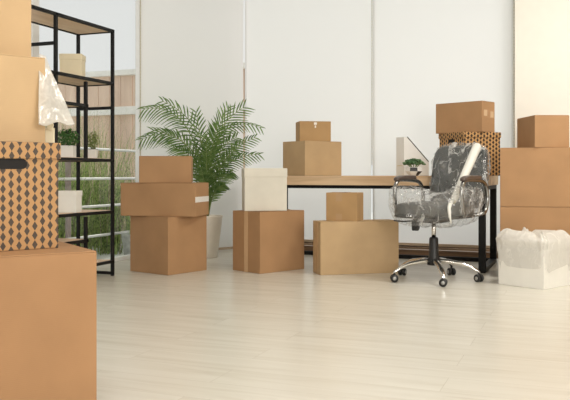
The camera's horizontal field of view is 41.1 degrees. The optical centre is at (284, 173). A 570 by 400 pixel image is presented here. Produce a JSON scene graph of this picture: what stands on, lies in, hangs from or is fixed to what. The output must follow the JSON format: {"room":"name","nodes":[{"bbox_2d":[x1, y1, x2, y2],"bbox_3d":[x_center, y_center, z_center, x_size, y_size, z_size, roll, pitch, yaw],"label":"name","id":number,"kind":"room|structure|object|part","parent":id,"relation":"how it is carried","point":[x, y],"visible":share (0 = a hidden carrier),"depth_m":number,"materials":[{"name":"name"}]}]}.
{"room":"office","nodes":[
{"label":"office","id":0,"kind":"room"},
{"bbox_2d":[97,249,569,399],"bbox_3d":[0.598,0.805,2.828,6.760,0.080,8.700,0,0,21],"label":"floor","id":1,"kind":"structure","parent":0,"point":[218,332],"depth_m":3.56,"materials":[{"name":"laminate"}]},
{"bbox_2d":[0,241,96,399],"bbox_3d":[-0.989,0.504,2.447,0.620,0.522,0.500,0,0,-32],"label":"cardboard box","id":2,"kind":"object","parent":1,"relation":"on","point":[48,296],"visible":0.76,"depth_m":2.32,"materials":[{"name":"brown cardboard"}]},
{"bbox_2d":[0,141,60,250],"bbox_3d":[-1.016,0.070,2.483,0.452,0.345,0.332,0,0,-39],"label":"storage box","id":3,"kind":"object","parent":2,"relation":"on","point":[28,170],"visible":1,"depth_m":2.44,"materials":[{"name":"brown cardboard"}]},
{"bbox_2d":[0,53,54,142],"bbox_3d":[-1.085,-0.248,2.556,0.564,0.290,0.330,0,0,-41],"label":"cardboard box","id":4,"kind":"object","parent":3,"relation":"on","point":[19,75],"visible":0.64,"depth_m":2.52,"materials":[{"name":"brown cardboard"}]},
{"bbox_2d":[0,0,30,55],"bbox_3d":[-1.131,-0.534,2.596,0.280,0.280,0.420,0,0,41],"label":"cardboard box","id":5,"kind":"object","parent":4,"relation":"on","point":[15,15],"visible":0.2,"depth_m":2.62,"materials":[{"name":"brown cardboard"}]},
{"bbox_2d":[38,54,73,125],"bbox_3d":[-0.796,-0.283,2.584,0.063,0.248,0.164,0,0,27],"label":"bubble wrap","id":6,"kind":"object","parent":4,"relation":"hanging from","point":[52,107],"visible":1,"depth_m":2.58,"materials":[{"name":"plastic"}]},
{"bbox_3d":[-1.016,-0.075,2.483,0.452,0.054,0.332,0,0,-40],"label":"lid","id":7,"kind":"part","parent":3,"relation":"part of","materials":[{"name":"brown cardboard"}]},
{"bbox_2d":[31,4,114,275],"bbox_3d":[-1.683,-0.162,5.155,0.332,1.853,1.342,0,0,21],"label":"shelving unit","id":8,"kind":"object","parent":1,"relation":"on","point":[41,16],"visible":0.47,"depth_m":5.51,"materials":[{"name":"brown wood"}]},
{"bbox_3d":[-1.538,-0.160,5.099,0.022,1.850,0.022,0,0,21],"label":"post","id":9,"kind":"part","parent":8,"relation":"part of","materials":[{"name":"black metal"}]},
{"bbox_2d":[58,128,79,156],"bbox_3d":[-1.560,-0.222,5.465,0.173,0.212,0.175,0,0,0],"label":"potted herb","id":10,"kind":"object","parent":8,"relation":"on","point":[68,150],"visible":0.94,"depth_m":5.42,"materials":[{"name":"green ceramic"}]},
{"bbox_2d":[61,145,75,156],"bbox_3d":[-1.561,-0.161,5.465,0.096,0.088,0.096,0,0,-1],"label":"pot","id":11,"kind":"object","parent":10,"relation":"on","point":[66,150],"depth_m":5.42,"materials":[{"name":"white ceramic"}]},
{"bbox_2d":[58,190,81,212],"bbox_3d":[-1.527,0.194,5.356,0.158,0.152,0.148,0,0,2],"label":"storage box","id":12,"kind":"object","parent":8,"relation":"on","point":[69,201],"visible":0.76,"depth_m":5.29,"materials":[{"name":"white cardboard"}]},
{"bbox_3d":[-1.527,0.136,5.356,0.158,0.036,0.148,0,0,2],"label":"lid","id":13,"kind":"part","parent":12,"relation":"part of","materials":[{"name":"white cardboard"}]},
{"bbox_2d":[59,54,85,75],"bbox_3d":[-1.532,-0.776,5.484,0.161,0.165,0.136,0,0,-2],"label":"storage box","id":14,"kind":"object","parent":8,"relation":"on","point":[74,64],"visible":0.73,"depth_m":5.42,"materials":[{"name":"beige cardboard"}]},
{"bbox_3d":[-1.532,-0.838,5.484,0.161,0.042,0.136,0,0,-2],"label":"lid","id":15,"kind":"part","parent":14,"relation":"part of","materials":[{"name":"beige cardboard"}]},
{"bbox_3d":[-1.683,-1.074,5.155,0.332,0.022,1.342,0,0,21],"label":"shelf frame","id":16,"kind":"part","parent":8,"relation":"part of","materials":[{"name":"black metal"}]},
{"bbox_3d":[-1.619,0.476,5.318,0.332,0.022,0.350,0,0,21],"label":"shelf frame","id":17,"kind":"part","parent":8,"relation":"part of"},
{"bbox_3d":[-1.619,-0.486,5.318,0.332,0.022,0.350,0,0,21],"label":"shelf frame","id":18,"kind":"part","parent":8,"relation":"part of","materials":[{"name":"black metal"}]},
{"bbox_3d":[-1.585,-0.160,5.826,0.022,1.850,0.022,0,0,21],"label":"post","id":19,"kind":"part","parent":8,"relation":"part of","materials":[{"name":"black metal"}]},
{"bbox_3d":[-1.683,-0.679,5.155,0.332,0.022,1.342,0,0,21],"label":"shelf frame","id":20,"kind":"part","parent":8,"relation":"part of","materials":[{"name":"black metal"}]},
{"bbox_3d":[-1.683,0.284,5.155,0.332,0.022,1.342,0,0,21],"label":"shelf frame","id":21,"kind":"part","parent":8,"relation":"part of","materials":[{"name":"brown wood"}]},
{"bbox_3d":[-1.683,-0.102,5.155,0.332,0.022,1.342,0,0,21],"label":"shelf frame","id":22,"kind":"part","parent":8,"relation":"part of","materials":[{"name":"black metal"}]},
{"bbox_2d":[88,131,98,157],"bbox_3d":[-1.429,-0.218,5.646,0.098,0.203,0.101,0,0,1],"label":"potted herb","id":23,"kind":"object","parent":8,"relation":"on","point":[93,152],"visible":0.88,"depth_m":5.62,"materials":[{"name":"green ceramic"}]},
{"bbox_2d":[88,149,97,157],"bbox_3d":[-1.430,-0.149,5.646,0.071,0.066,0.071,0,0,2],"label":"pot","id":24,"kind":"object","parent":23,"relation":"on","point":[92,153],"depth_m":5.61,"materials":[{"name":"white ceramic"}]},
{"bbox_3d":[-1.683,0.658,5.155,0.332,0.022,1.342,0,0,21],"label":"shelf frame","id":25,"kind":"part","parent":8,"relation":"part of","materials":[{"name":"black metal"}]},
{"bbox_3d":[-1.296,-0.160,5.713,0.022,1.850,0.022,0,0,21],"label":"post","id":26,"kind":"part","parent":8,"relation":"part of","materials":[{"name":"black metal"}]},
{"bbox_2d":[130,215,206,274],"bbox_3d":[-0.922,0.544,6.026,0.430,0.441,0.420,0,0,38],"label":"cardboard box","id":27,"kind":"object","parent":1,"relation":"on","point":[162,245],"visible":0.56,"depth_m":5.88,"materials":[{"name":"brown cardboard"}]},
{"bbox_2d":[121,182,208,216],"bbox_3d":[-0.943,0.196,5.985,0.616,0.256,0.310,0,0,13],"label":"cardboard box","id":28,"kind":"object","parent":27,"relation":"on","point":[137,199],"visible":0.98,"depth_m":5.84,"materials":[{"name":"brown cardboard"}]},
{"bbox_2d":[139,156,192,182],"bbox_3d":[-0.934,-0.035,5.998,0.400,0.207,0.280,0,0,-4],"label":"cardboard box","id":29,"kind":"object","parent":28,"relation":"on","point":[152,169],"visible":0.97,"depth_m":5.86,"materials":[{"name":"brown cardboard"}]},
{"bbox_2d":[136,96,263,257],"bbox_3d":[-0.770,0.032,6.878,1.181,1.465,0.501,0,0,5],"label":"potted palm","id":30,"kind":"object","parent":1,"relation":"on","point":[205,159],"visible":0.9,"depth_m":6.90,"materials":[{"name":"green plant"}]},
{"bbox_2d":[207,215,222,257],"bbox_3d":[-0.709,0.573,6.986,0.276,0.385,0.276,0,0,21],"label":"pot","id":31,"kind":"object","parent":30,"relation":"attached to","point":[214,222],"depth_m":6.90,"materials":[{"name":"beige ceramic"}]},
{"bbox_2d":[233,209,303,273],"bbox_3d":[-0.131,0.528,6.096,0.471,0.475,0.335,0,0,-42],"label":"cardboard box","id":32,"kind":"object","parent":1,"relation":"on","point":[263,241],"visible":0.84,"depth_m":5.95,"materials":[{"name":"brown cardboard"}]},
{"bbox_2d":[241,168,286,210],"bbox_3d":[-0.167,0.122,6.074,0.341,0.335,0.226,0,0,-9],"label":"storage box","id":33,"kind":"object","parent":32,"relation":"on","point":[263,189],"visible":1,"depth_m":5.96,"materials":[{"name":"beige cardboard"}]},
{"bbox_3d":[-0.167,-0.011,6.074,0.341,0.070,0.226,0,0,-9],"label":"lid","id":34,"kind":"part","parent":33,"relation":"part of","materials":[{"name":"beige cardboard"}]},
{"bbox_2d":[313,219,398,274],"bbox_3d":[0.550,0.564,5.915,0.636,0.402,0.200,0,0,-15],"label":"cardboard box","id":35,"kind":"object","parent":1,"relation":"on","point":[363,246],"visible":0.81,"depth_m":5.82,"materials":[{"name":"brown cardboard"}]},
{"bbox_2d":[326,192,362,220],"bbox_3d":[0.468,0.253,5.947,0.250,0.219,0.191,0,0,21],"label":"cardboard box","id":36,"kind":"object","parent":35,"relation":"on","point":[340,206],"visible":1,"depth_m":5.86,"materials":[{"name":"brown cardboard"}]},
{"bbox_2d":[287,176,497,272],"bbox_3d":[0.766,0.390,6.609,2.020,0.750,0.860,0,0,21],"label":"desk","id":37,"kind":"object","parent":1,"relation":"on","point":[346,182],"visible":0.34,"depth_m":6.27,"materials":[{"name":"brown wood"}]},
{"bbox_2d":[283,141,340,175],"bbox_3d":[0.239,-0.135,6.696,0.400,0.298,0.330,0,0,-35],"label":"cardboard box","id":38,"kind":"object","parent":37,"relation":"on","point":[300,158],"visible":0.98,"depth_m":6.56,"materials":[{"name":"brown cardboard"}]},
{"bbox_2d":[296,121,330,140],"bbox_3d":[0.246,-0.370,6.665,0.275,0.172,0.201,0,0,-9],"label":"cardboard box","id":39,"kind":"object","parent":38,"relation":"on","point":[305,130],"visible":0.92,"depth_m":6.57,"materials":[{"name":"brown cardboard"}]},
{"bbox_3d":[0.625,0.106,6.251,1.896,0.027,0.030,0,0,21],"label":"apron rail","id":40,"kind":"part","parent":37,"relation":"part of","materials":[{"name":"black metal"}]},
{"bbox_3d":[0.899,0.748,6.947,1.896,0.035,0.030,0,0,21],"label":"rail","id":41,"kind":"part","parent":37,"relation":"part of","materials":[{"name":"black metal"}]},
{"bbox_2d":[396,137,428,175],"bbox_3d":[1.090,-0.150,6.489,0.272,0.329,0.108,0,0,-30],"label":"file holder","id":42,"kind":"object","parent":37,"relation":"on","point":[406,149],"visible":0.82,"depth_m":6.43,"materials":[{"name":"white paint"}]},
{"bbox_3d":[1.129,-0.209,6.455,0.238,0.212,0.010,0,0,-30],"label":"edge trim","id":43,"kind":"part","parent":42,"relation":"part of","materials":[{"name":"black plastic"}]},
{"bbox_2d":[402,158,425,175],"bbox_3d":[1.039,-0.057,6.150,0.154,0.142,0.149,0,0,-23],"label":"bonsai tree","id":44,"kind":"object","parent":37,"relation":"on","point":[410,170],"visible":1,"depth_m":6.11,"materials":[{"name":"green plant"}]},
{"bbox_2d":[405,167,421,175],"bbox_3d":[1.043,-0.021,6.145,0.136,0.071,0.139,0,0,21],"label":"pot","id":45,"kind":"object","parent":44,"relation":"on","point":[415,171],"depth_m":6.10,"materials":[{"name":"white ceramic"}]},
{"bbox_2d":[439,132,500,175],"bbox_3d":[1.535,-0.163,6.331,0.357,0.355,0.382,0,0,-20],"label":"storage box","id":46,"kind":"object","parent":37,"relation":"on","point":[490,141],"visible":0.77,"depth_m":6.19,"materials":[{"name":"brown cardboard"}]},
{"bbox_2d":[436,101,494,133],"bbox_3d":[1.501,-0.466,6.340,0.200,0.250,0.441,0,0,-45],"label":"cardboard box","id":47,"kind":"object","parent":46,"relation":"on","point":[472,116],"visible":0.94,"depth_m":6.24,"materials":[{"name":"brown cardboard"}]},
{"bbox_3d":[1.535,-0.318,6.331,0.357,0.045,0.382,0,0,-20],"label":"lid","id":48,"kind":"part","parent":46,"relation":"part of","materials":[{"name":"brown cardboard"}]},
{"bbox_3d":[1.527,0.429,5.886,0.052,0.672,0.052,0,0,21],"label":"leg","id":49,"kind":"part","parent":37,"relation":"part of","materials":[{"name":"black metal"}]},
{"bbox_3d":[1.668,0.748,6.243,0.052,0.035,0.716,0,0,21],"label":"rail","id":50,"kind":"part","parent":37,"relation":"part of","materials":[{"name":"black metal"}]},
{"bbox_3d":[1.809,0.429,6.600,0.052,0.672,0.052,0,0,21],"label":"leg","id":51,"kind":"part","parent":37,"relation":"part of","materials":[{"name":"black metal"}]},
{"bbox_2d":[390,145,488,286],"bbox_3d":[1.135,0.272,5.562,0.662,0.986,0.805,0,0,38],"label":"office chair","id":52,"kind":"object","parent":1,"relation":"on","point":[434,210],"visible":0.97,"depth_m":5.55,"materials":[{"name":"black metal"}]},
{"bbox_3d":[0.964,0.170,5.712,0.095,0.283,0.472,0,0,38],"label":"armrest","id":53,"kind":"part","parent":52,"relation":"part of","materials":[{"name":"silver metal"}]},
{"bbox_3d":[0.908,0.656,5.422,0.306,0.101,0.052,0,0,-18],"label":"leg","id":54,"kind":"part","parent":52,"relation":"part of","materials":[{"name":"silver metal"}]},
{"bbox_3d":[0.969,0.656,5.616,0.052,0.101,0.306,0,0,-36],"label":"leg","id":55,"kind":"part","parent":52,"relation":"part of","materials":[{"name":"silver metal"}]},
{"bbox_3d":[0.926,0.360,5.388,0.050,0.083,0.072,0,0,21],"label":"tension knob","id":56,"kind":"part","parent":52,"relation":"part of","materials":[{"name":"black plastic"}]},
{"bbox_3d":[1.078,0.249,5.485,0.490,0.104,0.450,0,0,38],"label":"seat","id":57,"kind":"part","parent":52,"relation":"part of","materials":[{"name":"grey leather"}]},
{"bbox_3d":[1.073,0.656,5.304,0.052,0.101,0.306,0,0,0],"label":"leg","id":58,"kind":"part","parent":52,"relation":"part of","materials":[{"name":"silver metal"}]},
{"bbox_2d":[388,142,490,226],"bbox_3d":[1.152,0.069,5.584,0.605,0.633,0.801,0,0,38],"label":"plastic film","id":59,"kind":"object","parent":52,"relation":"attached to","point":[454,143],"visible":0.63,"depth_m":5.60,"materials":[{"name":"clear plastic"}]},
{"bbox_3d":[1.331,0.026,5.809,0.435,0.493,0.174,0,0,38],"label":"backrest","id":60,"kind":"part","parent":52,"relation":"part of","materials":[{"name":"grey leather"}]},
{"bbox_3d":[1.237,0.656,5.425,0.306,0.101,0.052,0,0,17],"label":"leg","id":61,"kind":"part","parent":52,"relation":"part of","materials":[{"name":"silver metal"}]},
{"bbox_2d":[447,143,480,223],"bbox_3d":[1.261,0.053,5.396,0.074,0.566,0.654,0,0,33],"label":"roll","id":62,"kind":"object","parent":52,"relation":"on","point":[476,147],"visible":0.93,"depth_m":5.45,"materials":[{"name":"white paper"}]},
{"bbox_3d":[1.325,0.170,5.429,0.095,0.283,0.472,0,0,38],"label":"armrest","id":63,"kind":"part","parent":52,"relation":"part of","materials":[{"name":"silver metal"}]},
{"bbox_2d":[498,257,569,289],"bbox_3d":[1.727,0.610,5.264,0.340,0.310,0.350,0,0,-41],"label":"box","id":64,"kind":"object","parent":1,"relation":"on","point":[540,278],"visible":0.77,"depth_m":5.14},
{"bbox_2d":[496,227,569,272],"bbox_3d":[1.726,0.540,5.263,0.390,0.326,0.400,0,0,-40],"label":"plastic bag","id":65,"kind":"object","parent":64,"relation":"on","point":[526,249],"visible":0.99,"depth_m":5.13,"materials":[{"name":"white plastic"}]},
{"bbox_2d":[500,206,569,234],"bbox_3d":[2.022,0.502,5.709,0.780,0.525,0.450,0,0,16],"label":"cardboard box","id":66,"kind":"object","parent":1,"relation":"on","point":[514,218],"visible":0.23,"depth_m":5.53,"materials":[{"name":"brown cardboard"}]},
{"bbox_2d":[500,147,569,206],"bbox_3d":[2.032,0.023,5.708,0.800,0.432,0.450,0,0,16],"label":"cardboard box","id":67,"kind":"object","parent":66,"relation":"on","point":[537,176],"visible":1,"depth_m":5.54,"materials":[{"name":"brown cardboard"}]},
{"bbox_2d":[517,115,568,147],"bbox_3d":[1.935,-0.311,5.713,0.255,0.235,0.380,0,0,-2],"label":"cardboard box","id":68,"kind":"object","parent":67,"relation":"on","point":[533,131],"visible":0.93,"depth_m":5.53,"materials":[{"name":"brown cardboard"}]},
{"bbox_2d":[515,0,569,147],"bbox_3d":[3.610,-0.685,6.101,3.355,2.900,0.400,0,0,21],"label":"wall","id":69,"kind":"structure","parent":0,"point":[542,27],"depth_m":6.45,"materials":[{"name":"beige paint"}]},
{"bbox_2d":[304,0,514,257],"bbox_3d":[0.860,-0.685,7.346,2.665,2.900,0.100,0,0,21],"label":"window","id":70,"kind":"structure","parent":69,"relation":"in","point":[455,253],"depth_m":7.08,"materials":[{"name":"white paint"}]},
{"bbox_2d":[245,0,371,241],"bbox_3d":[0.222,-0.677,7.524,1.342,2.694,0.077,0,0,21],"label":"wall panel","id":71,"kind":"object","parent":70,"relation":"attached to","point":[306,60],"visible":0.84,"depth_m":7.50,"materials":[{"name":"fabric"}]},
{"bbox_3d":[0.829,-1.030,7.248,0.011,1.890,0.010,0,0,21],"label":"bead chain","id":72,"kind":"part","parent":71,"relation":"part of","materials":[{"name":"plastic"}]},
{"bbox_3d":[0.875,0.740,7.351,2.640,0.050,0.080,0,0,21],"label":"sill","id":73,"kind":"part","parent":70,"relation":"part of","materials":[{"name":"brown wood"}]},
{"bbox_2d":[374,0,514,247],"bbox_3d":[1.456,-0.677,7.038,1.294,2.694,0.077,0,0,21],"label":"wall panel","id":74,"kind":"object","parent":70,"relation":"attached to","point":[428,53],"visible":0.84,"depth_m":7.05,"materials":[{"name":"fabric"}]},
{"bbox_3d":[1.440,0.658,7.021,1.277,0.024,0.014,0,0,21],"label":"rail","id":75,"kind":"part","parent":74,"relation":"part of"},
{"bbox_3d":[2.041,-1.030,6.771,0.011,1.890,0.010,0,0,21],"label":"bead chain","id":76,"kind":"part","parent":74,"relation":"part of","materials":[{"name":"plastic"}]},
{"bbox_3d":[-3.490,-0.685,1.644,0.100,2.900,3.500,0,0,21],"label":"wall","id":77,"kind":"structure","parent":0,"visible":0},
{"bbox_2d":[31,0,139,261],"bbox_3d":[-2.089,-0.685,5.146,0.060,2.900,4.045,0,0,21],"label":"window","id":78,"kind":"structure","parent":77,"relation":"in","point":[34,27],"depth_m":6.98,"materials":[{"name":"white paint"}]},
{"bbox_2d":[140,0,242,249],"bbox_3d":[-0.895,-0.635,7.379,1.187,2.779,0.077,0,0,-40],"label":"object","id":79,"kind":"object","parent":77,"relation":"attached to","point":[191,51],"visible":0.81,"depth_m":7.37,"materials":[{"name":"fabric"}]},
{"bbox_3d":[-1.327,-1.030,6.978,0.011,1.890,0.010,0,0,-40],"label":"bead chain","id":80,"kind":"part","parent":79,"relation":"part of","materials":[{"name":"plastic"}]},
{"bbox_3d":[-0.875,0.743,7.368,1.170,0.024,0.014,0,0,-40],"label":"rail","id":81,"kind":"part","parent":79,"relation":"part of","materials":[{"name":"brown wood"}]},
{"label":"outside","id":82,"kind":"structure","parent":0,"visible":0},
{"bbox_2d":[88,213,372,258],"bbox_3d":[-2.651,0.885,9.642,18.000,0.080,16.000,0,0,21],"label":"ground","id":83,"kind":"structure","parent":82,"point":[99,256],"depth_m":7.98,"materials":[{"name":"grey"}]},
{"bbox_2d":[45,93,134,254],"bbox_3d":[-2.511,-0.094,7.809,2.685,1.878,3.842,0,0,24],"label":"grass","id":84,"kind":"structure","parent":83,"relation":"on","point":[91,193],"depth_m":7.97,"materials":[{"name":"green plant"}]},
{"bbox_2d":[58,147,134,238],"bbox_3d":[-1.835,0.285,7.118,0.058,1.100,3.900,0,0,21],"label":"balcony railing","id":85,"kind":"object","parent":83,"relation":"on","point":[68,179],"visible":0.15,"depth_m":7.07,"materials":[{"name":"paint"}]},
{"bbox_3d":[-1.954,0.285,6.853,0.030,1.100,0.050,0,0,21],"label":"post","id":86,"kind":"part","parent":85,"relation":"part of","materials":[{"name":"paint"}]},
{"bbox_2d":[121,216,129,254],"bbox_3d":[-1.476,0.501,7.525,0.491,0.688,0.486,0,0,-37],"label":"concrete planter","id":87,"kind":"object","parent":83,"relation":"on","point":[125,236],"visible":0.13,"depth_m":7.35,"materials":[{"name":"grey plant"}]},
{"bbox_3d":[-1.434,0.715,7.465,0.340,0.260,0.340,0,0,21],"label":"pot","id":88,"kind":"part","parent":87,"relation":"part of","materials":[{"name":"grey concrete"}]},
{"bbox_2d":[58,62,244,230],"bbox_3d":[-2.157,-0.296,10.490,4.597,2.282,0.120,0,0,21],"label":"fence","id":89,"kind":"object","parent":83,"relation":"on","point":[98,96],"visible":0.08,"depth_m":10.59,"materials":[{"name":"beige wood"}]},
{"bbox_3d":[-3.147,-0.275,10.913,0.734,2.240,0.030,0,0,21],"label":"board panel","id":90,"kind":"part","parent":89,"relation":"part of","materials":[{"name":"beige wood"}]},
{"bbox_3d":[-2.448,-0.275,10.637,0.734,2.240,0.030,0,0,21],"label":"board panel","id":91,"kind":"part","parent":89,"relation":"part of","materials":[{"name":"beige wood"}]},
{"bbox_3d":[-1.748,-0.275,10.362,0.734,2.240,0.030,0,0,21],"label":"board panel","id":92,"kind":"part","parent":89,"relation":"part of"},
{"bbox_3d":[-2.295,-0.875,10.545,4.300,0.110,0.120,0,0,21],"label":"cap rail","id":93,"kind":"part","parent":89,"relation":"part of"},
{"bbox_3d":[-2.295,-1.400,10.545,4.300,0.075,0.120,0,0,21],"label":"cap rail","id":94,"kind":"part","parent":89,"relation":"part of","materials":[{"name":"white wood"}]},
{"bbox_3d":[-0.349,-0.275,9.810,0.734,2.240,0.030,0,0,21],"label":"board panel","id":95,"kind":"part","parent":89,"relation":"part of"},
{"bbox_2d":[304,242,497,251],"bbox_3d":[1.396,0.748,7.500,3.900,0.195,0.140,0,0,21],"label":"edging","id":96,"kind":"object","parent":83,"relation":"on","point":[305,243],"visible":0.04,"depth_m":7.43,"materials":[{"name":"brown wood"}]}
]}

